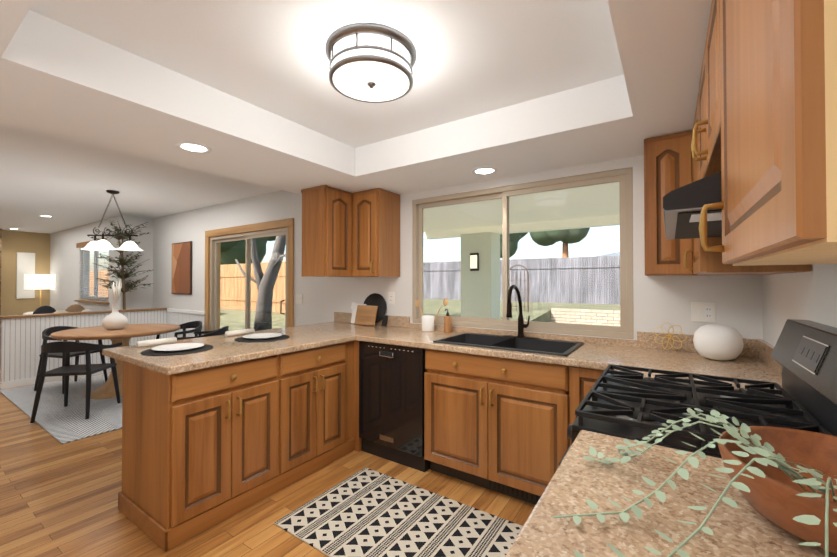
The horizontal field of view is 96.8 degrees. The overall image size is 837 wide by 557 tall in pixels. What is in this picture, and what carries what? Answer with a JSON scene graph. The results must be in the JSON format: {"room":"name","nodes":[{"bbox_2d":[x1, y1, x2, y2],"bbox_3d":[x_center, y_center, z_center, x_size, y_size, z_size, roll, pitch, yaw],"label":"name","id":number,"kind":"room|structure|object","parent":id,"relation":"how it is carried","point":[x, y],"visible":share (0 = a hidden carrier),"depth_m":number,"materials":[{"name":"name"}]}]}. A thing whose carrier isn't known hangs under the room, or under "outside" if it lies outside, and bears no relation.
{"room":"dining room and kitchen","nodes":[
{"label":"dining room and kitchen","id":0,"kind":"room"},
{"bbox_2d":[1,230,49,315],"bbox_3d":[-9.623,0.211,6.923,0.160,2.800,3.950,0,-1,34],"label":"wall","id":1,"kind":"structure","parent":0,"point":[15,242],"depth_m":8.12,"materials":[{"name":"beige paint"}]},
{"bbox_2d":[16,252,34,298],"bbox_3d":[-8.652,-0.050,8.184,0.038,1.010,0.280,0,-1,34],"label":"canvas","id":2,"kind":"object","parent":1,"relation":"attached to","point":[25,263],"visible":0.92,"depth_m":8.14,"materials":[{"name":"white fabric"}]},
{"bbox_2d":[50,216,117,310],"bbox_3d":[-6.757,0.217,7.468,4.300,2.800,0.160,0,-1,34],"label":"wall","id":3,"kind":"structure","parent":0,"point":[64,264],"depth_m":7.59,"materials":[{"name":"white paint"}]},
{"bbox_2d":[74,238,109,303],"bbox_3d":[-6.019,-0.109,6.895,1.710,1.140,0.150,0,-1,34],"label":"window","id":4,"kind":"structure","parent":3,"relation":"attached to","point":[82,292],"depth_m":6.92,"materials":[{"name":"white"}]},
{"bbox_2d":[2,310,167,381],"bbox_3d":[-4.687,0.956,5.398,0.080,0.875,1.839,0,-1,34],"label":"wall","id":5,"kind":"structure","parent":0,"point":[22,344],"depth_m":4.88,"materials":[{"name":"white wood"}]},
{"bbox_2d":[0,308,166,389],"bbox_3d":[-4.692,0.941,5.389,0.130,0.905,1.859,0,-1,34],"label":"baseboard","id":6,"kind":"structure","parent":5,"relation":"attached to","point":[17,383],"depth_m":4.85,"materials":[{"name":"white wood"}]},
{"bbox_2d":[118,215,152,309],"bbox_3d":[-4.783,0.205,6.407,0.160,2.800,0.610,0,-1,34],"label":"wall","id":7,"kind":"structure","parent":0,"point":[139,298],"depth_m":6.33,"materials":[{"name":"white paint"}]},
{"bbox_2d":[0,123,279,233],"bbox_3d":[-5.734,-1.136,4.585,8.920,0.160,4.400,0,-1,34],"label":"ceiling","id":8,"kind":"structure","parent":0,"point":[66,183],"depth_m":4.27,"materials":[{"name":"white paint"}]},
{"bbox_2d":[81,190,142,250],"bbox_3d":[-3.729,-0.696,4.529,0.614,0.718,0.509,0,-1,34],"label":"pendant chandelier","id":9,"kind":"object","parent":8,"relation":"hanging from","point":[105,245],"visible":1,"depth_m":4.50,"materials":[{"name":"black metal"}]},
{"bbox_2d":[0,372,535,556],"bbox_3d":[-4.375,1.474,3.637,12.200,0.200,4.400,0,-1,34],"label":"floor","id":10,"kind":"structure","parent":0,"point":[58,498],"depth_m":2.24,"materials":[{"name":"brown wood"}]},
{"bbox_2d":[0,325,0,364],"bbox_3d":[-6.834,1.054,5.405,1.250,0.680,0.970,0,-1,34],"label":"armchair","id":11,"kind":"object","parent":10,"relation":"on","point":[0,344],"depth_m":5.40,"materials":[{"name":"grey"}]},
{"bbox_2d":[0,229,1,324],"bbox_3d":[-9.150,0.193,7.033,0.498,2.438,1.660,0,-1,34],"label":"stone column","id":12,"kind":"structure","parent":10,"relation":"on","point":[0,267],"depth_m":7.69,"materials":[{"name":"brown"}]},
{"bbox_2d":[0,372,122,443],"bbox_3d":[-3.529,1.377,4.516,2.660,0.011,1.760,0,-1,34],"label":"dining rug","id":13,"kind":"object","parent":10,"relation":"on","point":[55,418],"visible":0.31,"depth_m":3.84,"materials":[{"name":"grey fabric"}]},
{"bbox_2d":[34,326,107,393],"bbox_3d":[-4.358,0.994,4.665,0.518,0.754,0.556,0,-1,12],"label":"dining chair","id":14,"kind":"object","parent":13,"relation":"on","point":[47,332],"visible":0.58,"depth_m":4.56,"materials":[{"name":"black wood"}]},
{"bbox_2d":[30,341,121,422],"bbox_3d":[-3.446,0.984,3.756,0.556,0.754,0.518,0,-1,-13],"label":"dining chair","id":15,"kind":"object","parent":13,"relation":"on","point":[88,369],"visible":0.94,"depth_m":3.60,"materials":[{"name":"black wood"}]},
{"bbox_2d":[50,323,179,398],"bbox_3d":[-3.613,0.995,4.504,1.220,0.748,1.220,0,-1,34],"label":"table","id":16,"kind":"object","parent":13,"relation":"on","point":[126,334],"visible":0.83,"depth_m":4.32,"materials":[{"name":"brown wood"}]},
{"bbox_2d":[102,279,127,329],"bbox_3d":[-3.657,0.320,4.481,0.244,0.600,0.244,0,-1,34],"label":"vase","id":17,"kind":"object","parent":16,"relation":"on","point":[115,319],"visible":1,"depth_m":4.44,"materials":[{"name":"white ceramic"}]},
{"bbox_2d":[156,321,201,338],"bbox_3d":[-3.300,1.000,5.148,0.556,0.754,0.518,0,-1,26],"label":"dining chair","id":18,"kind":"object","parent":13,"relation":"on","point":[197,325],"visible":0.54,"depth_m":5.32,"materials":[{"name":"black wood"}]},
{"bbox_2d":[177,326,228,339],"bbox_3d":[-2.687,0.994,4.683,0.518,0.754,0.556,0,-1,-11],"label":"dining chair","id":19,"kind":"object","parent":13,"relation":"on","point":[222,331],"visible":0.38,"depth_m":4.57,"materials":[{"name":"black wood"}]},
{"bbox_2d":[88,221,153,309],"bbox_3d":[-4.716,0.237,5.862,0.864,2.325,0.879,0,-1,34],"label":"tree","id":20,"kind":"object","parent":10,"relation":"on","point":[122,261],"visible":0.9,"depth_m":5.88,"materials":[{"name":"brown plant"}]},
{"bbox_2d":[118,354,281,551],"bbox_3d":[-1.312,0.922,2.274,0.616,0.872,0.631,0,-1,34],"label":"base cabinet","id":21,"kind":"object","parent":10,"relation":"on","point":[203,450],"depth_m":2.03,"materials":[{"name":"brown wood"}]},
{"bbox_2d":[102,328,353,374],"bbox_3d":[-1.241,0.468,2.601,0.908,0.040,1.290,0,-1,34],"label":"countertop","id":22,"kind":"structure","parent":21,"relation":"on","point":[225,350],"depth_m":2.30,"materials":[{"name":"stone"}]},
{"bbox_2d":[136,337,176,346],"bbox_3d":[-1.722,0.424,2.449,0.040,0.040,0.220,0,-1,34],"label":"roll","id":23,"kind":"object","parent":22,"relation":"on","point":[145,343],"visible":0.95,"depth_m":2.43,"materials":[{"name":"white fabric"}]},
{"bbox_2d":[141,343,212,355],"bbox_3d":[-1.473,0.432,2.281,0.376,0.022,0.376,0,-1,34],"label":"placemat","id":24,"kind":"object","parent":22,"relation":"on","point":[175,349],"visible":0.98,"depth_m":2.24,"materials":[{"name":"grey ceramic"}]},
{"bbox_2d":[225,328,253,336],"bbox_3d":[-1.403,0.430,2.922,0.040,0.040,0.220,0,-1,34],"label":"roll","id":25,"kind":"object","parent":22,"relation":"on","point":[238,332],"visible":0.97,"depth_m":2.90,"materials":[{"name":"white fabric"}]},
{"bbox_2d":[235,333,288,341],"bbox_3d":[-1.154,0.438,2.754,0.376,0.022,0.376,0,-1,34],"label":"placemat","id":26,"kind":"object","parent":22,"relation":"on","point":[262,337],"visible":0.96,"depth_m":2.71,"materials":[{"name":"grey"}]},
{"bbox_2d":[282,342,349,488],"bbox_3d":[-0.969,0.928,2.779,0.612,0.872,0.589,0,-1,34],"label":"base cabinet","id":27,"kind":"object","parent":10,"relation":"on","point":[315,381],"depth_m":2.59,"materials":[{"name":"brown wood"}]},
{"bbox_2d":[350,341,353,452],"bbox_3d":[-0.605,0.934,3.318,0.612,0.872,0.713,0,-1,34],"label":"filler panel","id":28,"kind":"object","parent":10,"relation":"on","point":[351,342],"depth_m":2.93,"materials":[{"name":"brown wood"}]},
{"bbox_2d":[359,341,429,471],"bbox_3d":[-0.064,0.932,2.973,0.594,0.868,0.587,0,-1,34],"label":"dishwasher","id":29,"kind":"object","parent":10,"relation":"on","point":[391,402],"visible":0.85,"depth_m":2.72,"materials":[{"name":"black metal"}]},
{"bbox_2d":[274,467,522,556],"bbox_3d":[0.009,1.349,1.946,1.440,0.008,0.740,0,-1,34],"label":"kitchen rug","id":30,"kind":"object","parent":10,"relation":"on","point":[365,512],"visible":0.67,"depth_m":2.03,"materials":[{"name":"fabric"}]},
{"bbox_2d":[562,365,603,456],"bbox_3d":[1.094,0.921,2.230,0.273,0.872,0.617,0,-1,34],"label":"base cabinet","id":31,"kind":"object","parent":10,"relation":"on","point":[577,382],"depth_m":2.03,"materials":[{"name":"brown wood"}]},
{"bbox_2d":[284,312,773,369],"bbox_3d":[0.327,0.419,2.724,3.368,0.140,0.668,0,-1,34],"label":"countertop","id":32,"kind":"structure","parent":31,"relation":"on","point":[399,331],"depth_m":2.57,"materials":[{"name":"stone"}]},
{"bbox_2d":[351,293,387,325],"bbox_3d":[-0.495,0.303,3.607,0.470,0.305,0.116,0,-1,34],"label":"cutting boards","id":33,"kind":"object","parent":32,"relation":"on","point":[371,311],"visible":1,"depth_m":3.57,"materials":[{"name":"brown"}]},
{"bbox_2d":[415,298,447,331],"bbox_3d":[0.105,0.311,3.148,0.318,0.284,0.110,0,-1,34],"label":"utensil crock","id":34,"kind":"object","parent":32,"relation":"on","point":[428,321],"visible":1,"depth_m":3.12,"materials":[{"name":"white ceramic"}]},
{"bbox_2d":[444,309,451,332],"bbox_3d":[0.238,0.354,3.057,0.064,0.197,0.075,0,-1,34],"label":"soap dispenser","id":35,"kind":"object","parent":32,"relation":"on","point":[447,323],"visible":1,"depth_m":3.04,"materials":[{"name":"brown wood"}]},
{"bbox_2d":[434,332,583,355],"bbox_3d":[0.608,0.536,2.540,0.886,0.200,0.526,0,-1,34],"label":"double-bowl sink","id":36,"kind":"object","parent":32,"relation":"in","point":[547,346],"visible":0.48,"depth_m":2.60,"materials":[{"name":"grey"}]},
{"bbox_2d":[503,285,538,338],"bbox_3d":[0.688,0.243,2.634,0.260,0.387,0.285,0,-1,34],"label":"faucet","id":37,"kind":"object","parent":36,"relation":"on","point":[521,325],"visible":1,"depth_m":2.69,"materials":[{"name":"black metal"}]},
{"bbox_2d":[654,323,686,351],"bbox_3d":[1.486,0.352,2.192,0.157,0.179,0.061,0,-1,34],"label":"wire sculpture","id":38,"kind":"object","parent":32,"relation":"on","point":[669,335],"visible":1,"depth_m":2.19,"materials":[{"name":"gold metal"}]},
{"bbox_2d":[693,324,743,360],"bbox_3d":[1.622,0.348,2.015,0.214,0.185,0.214,0,-1,34],"label":"vase","id":39,"kind":"object","parent":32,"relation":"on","point":[720,342],"visible":1,"depth_m":1.95,"materials":[{"name":"white ceramic"}]},
{"bbox_2d":[602,340,781,389],"bbox_3d":[1.202,0.406,1.608,0.668,0.140,0.202,0,-1,34],"label":"countertop","id":40,"kind":"structure","parent":31,"relation":"on","point":[759,366],"depth_m":1.93,"materials":[{"name":"stone"}]},
{"bbox_2d":[559,319,836,465],"bbox_3d":[0.905,0.749,1.221,0.711,1.195,0.752,0,-1,34],"label":"gas range","id":41,"kind":"object","parent":10,"relation":"on","point":[626,402],"visible":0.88,"depth_m":1.13,"materials":[{"name":"black metal"}]},
{"bbox_2d":[0,0,711,194],"bbox_3d":[-0.678,-1.030,1.170,3.280,0.450,4.400,0,-1,34],"label":"ceiling","id":42,"kind":"structure","parent":0,"point":[244,90],"depth_m":1.80,"materials":[{"name":"white paint"}]},
{"bbox_2d":[175,142,211,153],"bbox_3d":[-1.365,-0.789,2.259,0.190,0.006,0.190,0,-1,34],"label":"recessed light","id":43,"kind":"object","parent":42,"relation":"in","point":[192,147],"visible":1,"depth_m":2.25,"materials":[{"name":"white"}]},
{"bbox_2d":[325,23,415,102],"bbox_3d":[-0.213,-0.939,1.688,0.408,0.158,0.408,0,-1,34],"label":"flush-mount ceiling light","id":44,"kind":"object","parent":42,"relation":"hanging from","point":[372,63],"visible":1,"depth_m":1.57,"materials":[{"name":"white glass"}]},
{"bbox_2d":[472,167,497,174],"bbox_3d":[0.487,-0.783,2.733,0.190,0.006,0.190,0,-1,34],"label":"recessed light","id":45,"kind":"object","parent":42,"relation":"in","point":[484,170],"visible":1,"depth_m":2.72,"materials":[{"name":"white"}]},
{"bbox_2d":[153,155,762,339],"bbox_3d":[-1.251,0.181,4.294,8.060,2.800,0.160,0,-1,34],"label":"wall","id":46,"kind":"structure","parent":0,"point":[659,301],"depth_m":3.44,"materials":[{"name":"white paint"}]},
{"bbox_2d":[171,241,191,294],"bbox_3d":[-3.738,-0.149,5.860,0.630,0.815,0.030,0,-1,34],"label":"picture frame","id":47,"kind":"object","parent":46,"relation":"attached to","point":[181,267],"visible":1,"depth_m":5.82,"materials":[{"name":"brown wood"}]},
{"bbox_2d":[167,308,204,337],"bbox_3d":[-3.634,0.948,5.780,1.212,0.900,0.027,0,-1,34],"label":"trim","id":48,"kind":"structure","parent":46,"relation":"attached to","point":[179,316],"depth_m":5.81,"materials":[{"name":"white"}]},
{"bbox_2d":[204,218,293,330],"bbox_3d":[-2.255,0.348,4.945,2.015,2.080,0.200,0,-1,34],"label":"sliding glass door","id":49,"kind":"structure","parent":46,"relation":"in","point":[215,238],"depth_m":4.93,"materials":[{"name":"beige"}]},
{"bbox_2d":[296,294,302,303],"bbox_3d":[-1.375,0.247,4.270,0.116,0.116,0.015,0,-1,34],"label":"light switch","id":50,"kind":"object","parent":46,"relation":"attached to","point":[299,298],"visible":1,"depth_m":4.26,"materials":[{"name":"white plastic"}]},
{"bbox_2d":[301,185,399,276],"bbox_3d":[-0.605,-0.393,3.377,0.615,0.767,0.642,0,-1,34],"label":"upper cabinet","id":51,"kind":"object","parent":46,"relation":"attached to","point":[349,234],"visible":1,"depth_m":3.26,"materials":[{"name":"brown wood"}]},
{"bbox_2d":[388,292,393,303],"bbox_3d":[-0.259,0.194,3.521,0.070,0.116,0.009,0,-1,34],"label":"electrical outlet","id":52,"kind":"object","parent":46,"relation":"attached to","point":[390,297],"visible":1,"depth_m":3.52,"materials":[{"name":"white plastic"}]},
{"bbox_2d":[413,167,633,338],"bbox_3d":[0.714,-0.154,2.973,1.754,1.125,0.155,0,-1,34],"label":"kitchen window","id":53,"kind":"structure","parent":46,"relation":"in","point":[623,178],"depth_m":2.77,"materials":[{"name":"beige"}]},
{"bbox_2d":[691,302,715,322],"bbox_3d":[1.690,0.205,2.201,0.116,0.116,0.015,0,-1,34],"label":"outlet","id":54,"kind":"object","parent":46,"relation":"attached to","point":[702,312],"visible":1,"depth_m":2.20,"materials":[{"name":"white plastic"}]},
{"bbox_2d":[505,430,836,556],"bbox_3d":[0.327,0.391,0.289,0.641,0.140,1.432,0,-1,34],"label":"countertop","id":55,"kind":"structure","parent":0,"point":[745,528],"depth_m":0.67,"materials":[{"name":"stone"}]},
{"bbox_2d":[553,408,836,556],"bbox_3d":[0.516,0.344,0.557,0.569,0.158,0.707,0,-1,34],"label":"plant","id":56,"kind":"object","parent":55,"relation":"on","point":[784,478],"visible":1,"depth_m":0.64,"materials":[{"name":"green plant"}]},
{"bbox_2d":[762,264,836,346],"bbox_3d":[0.747,0.134,0.194,0.160,2.800,4.400,0,-1,34],"label":"wall","id":57,"kind":"structure","parent":0,"point":[811,295],"depth_m":1.48,"materials":[{"name":"white paint"}]},
{"bbox_2d":[663,171,721,239],"bbox_3d":[1.025,-0.264,1.152,0.438,0.205,0.751,0,-1,34],"label":"under-cabinet range hood","id":58,"kind":"object","parent":57,"relation":"attached to","point":[683,206],"visible":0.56,"depth_m":0.95,"materials":[{"name":"black metal"}]},
{"bbox_2d":[691,0,720,179],"bbox_3d":[1.057,-0.586,1.134,0.363,0.432,0.756,0,-1,34],"label":"upper cabinet","id":59,"kind":"object","parent":57,"relation":"attached to","point":[709,132],"visible":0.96,"depth_m":1.14,"materials":[{"name":"brown wood"}]},
{"bbox_2d":[644,92,811,275],"bbox_3d":[1.440,-0.405,1.859,0.542,0.777,0.870,0,-1,34],"label":"upper cabinet","id":60,"kind":"object","parent":57,"relation":"attached to","point":[670,164],"visible":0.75,"depth_m":2.03,"materials":[{"name":"brown wood"}]},
{"bbox_2d":[699,0,836,265],"bbox_3d":[0.664,-0.420,0.554,0.368,0.777,0.633,0,-1,34],"label":"upper cabinet","id":61,"kind":"object","parent":57,"relation":"attached to","point":[777,205],"visible":1,"depth_m":0.45,"materials":[{"name":"brown wood"}]},
{"bbox_3d":[-6.717,1.509,6.763,4.820,0.200,1.840,0,-1,34],"label":"floor","id":62,"kind":"structure","parent":0,"visible":0},
{"bbox_2d":[24,274,54,306],"bbox_3d":[-8.320,0.675,8.168,0.500,1.500,0.500,0,-1,34],"label":"lamp","id":63,"kind":"object","parent":62,"relation":"on","point":[38,281],"visible":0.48,"depth_m":7.99,"materials":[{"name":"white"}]},
{"bbox_3d":[-5.901,0.981,6.073,0.950,0.840,1.080,0,-1,34],"label":"sofa","id":64,"kind":"object","parent":62,"relation":"on","visible":0},
{"bbox_2d":[33,306,55,313],"bbox_3d":[-6.049,0.701,6.019,0.160,0.500,0.340,0,-1,34],"label":"pillow","id":65,"kind":"object","parent":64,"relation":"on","point":[44,309],"visible":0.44,"depth_m":5.98,"materials":[{"name":"grey fabric"}]},
{"bbox_2d":[65,304,84,311],"bbox_3d":[-5.842,0.704,6.326,0.160,0.500,0.340,0,-1,34],"label":"pillow","id":66,"kind":"object","parent":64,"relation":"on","point":[75,308],"visible":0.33,"depth_m":6.29,"materials":[{"name":"brown fabric"}]},
{"label":"outside","id":67,"kind":"structure","parent":0,"visible":0},
{"bbox_2d":[220,299,619,330],"bbox_3d":[10.457,1.679,32.577,100.000,0.850,59.830,0,-1,34],"label":"lawn","id":68,"kind":"structure","parent":67,"point":[453,308],"depth_m":12.87,"materials":[{"name":"green plant"}]},
{"bbox_2d":[89,262,285,312],"bbox_3d":[-17.125,0.460,22.152,35.960,1.950,0.080,0,-1,34],"label":"fence","id":69,"kind":"object","parent":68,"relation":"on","point":[240,283],"depth_m":15.73,"materials":[{"name":"wood"}]},
{"bbox_2d":[221,236,275,263],"bbox_3d":[-11.170,-1.974,23.036,4.605,6.237,5.553,0,-1,34],"label":"pine","id":70,"kind":"object","parent":68,"relation":"on","point":[239,256],"depth_m":21.48,"materials":[{"name":"green plant"}]},
{"bbox_2d":[235,235,285,330],"bbox_3d":[-3.164,-0.706,9.119,4.898,4.416,1.965,0,-1,34],"label":"trunk","id":71,"kind":"object","parent":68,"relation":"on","point":[275,266],"depth_m":8.69,"materials":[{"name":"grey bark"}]},
{"bbox_2d":[500,232,527,257],"bbox_3d":[5.448,-1.945,24.078,3.420,6.203,5.001,0,-1,34],"label":"pine","id":72,"kind":"object","parent":68,"relation":"on","point":[514,239],"depth_m":22.86,"materials":[{"name":"green plant"}]},
{"bbox_2d":[509,265,528,311],"bbox_3d":[3.229,0.546,12.052,0.700,1.947,0.040,0,-1,34],"label":"trellis","id":73,"kind":"object","parent":68,"relation":"on","point":[527,289],"depth_m":11.92,"materials":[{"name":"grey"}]},
{"bbox_2d":[423,256,619,304],"bbox_3d":[9.466,0.083,13.253,36.000,1.900,0.080,0,-1,34],"label":"fence","id":74,"kind":"object","parent":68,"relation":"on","point":[529,265],"depth_m":15.79,"materials":[{"name":"grey wood"}]},
{"bbox_2d":[529,228,589,257],"bbox_3d":[7.698,-1.946,19.442,3.755,6.101,2.959,0,-1,34],"label":"pine","id":75,"kind":"object","parent":68,"relation":"on","point":[544,236],"depth_m":18.79,"materials":[{"name":"green plant"}]},
{"bbox_2d":[550,308,619,325],"bbox_3d":[3.868,1.225,9.416,33.000,0.530,5.199,0,-1,34],"label":"blocks","id":76,"kind":"object","parent":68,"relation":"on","point":[603,315],"depth_m":11.36},
{"bbox_2d":[594,252,619,256],"bbox_3d":[16.191,-0.182,25.005,9.000,3.600,6.000,0,-1,34],"label":"house","id":77,"kind":"structure","parent":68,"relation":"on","point":[615,253],"depth_m":23.89,"materials":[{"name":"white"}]},
{"bbox_3d":[1.764,1.391,4.242,5.700,0.020,3.130,0,-1,34],"label":"patio slab","id":78,"kind":"object","parent":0,"visible":0},
{"bbox_2d":[423,182,619,318],"bbox_3d":[1.778,0.131,4.277,5.900,2.500,3.180,0,-1,34],"label":"patio cover","id":79,"kind":"structure","parent":78,"relation":"on","point":[489,233],"depth_m":5.64,"materials":[{"name":"beige paint"}]},
{"bbox_2d":[470,253,478,270],"bbox_3d":[0.938,-0.267,6.245,0.150,0.300,0.064,0,-1,34],"label":"sconce","id":80,"kind":"object","parent":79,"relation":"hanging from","point":[473,263],"depth_m":6.21,"materials":[{"name":"black"}]}
]}

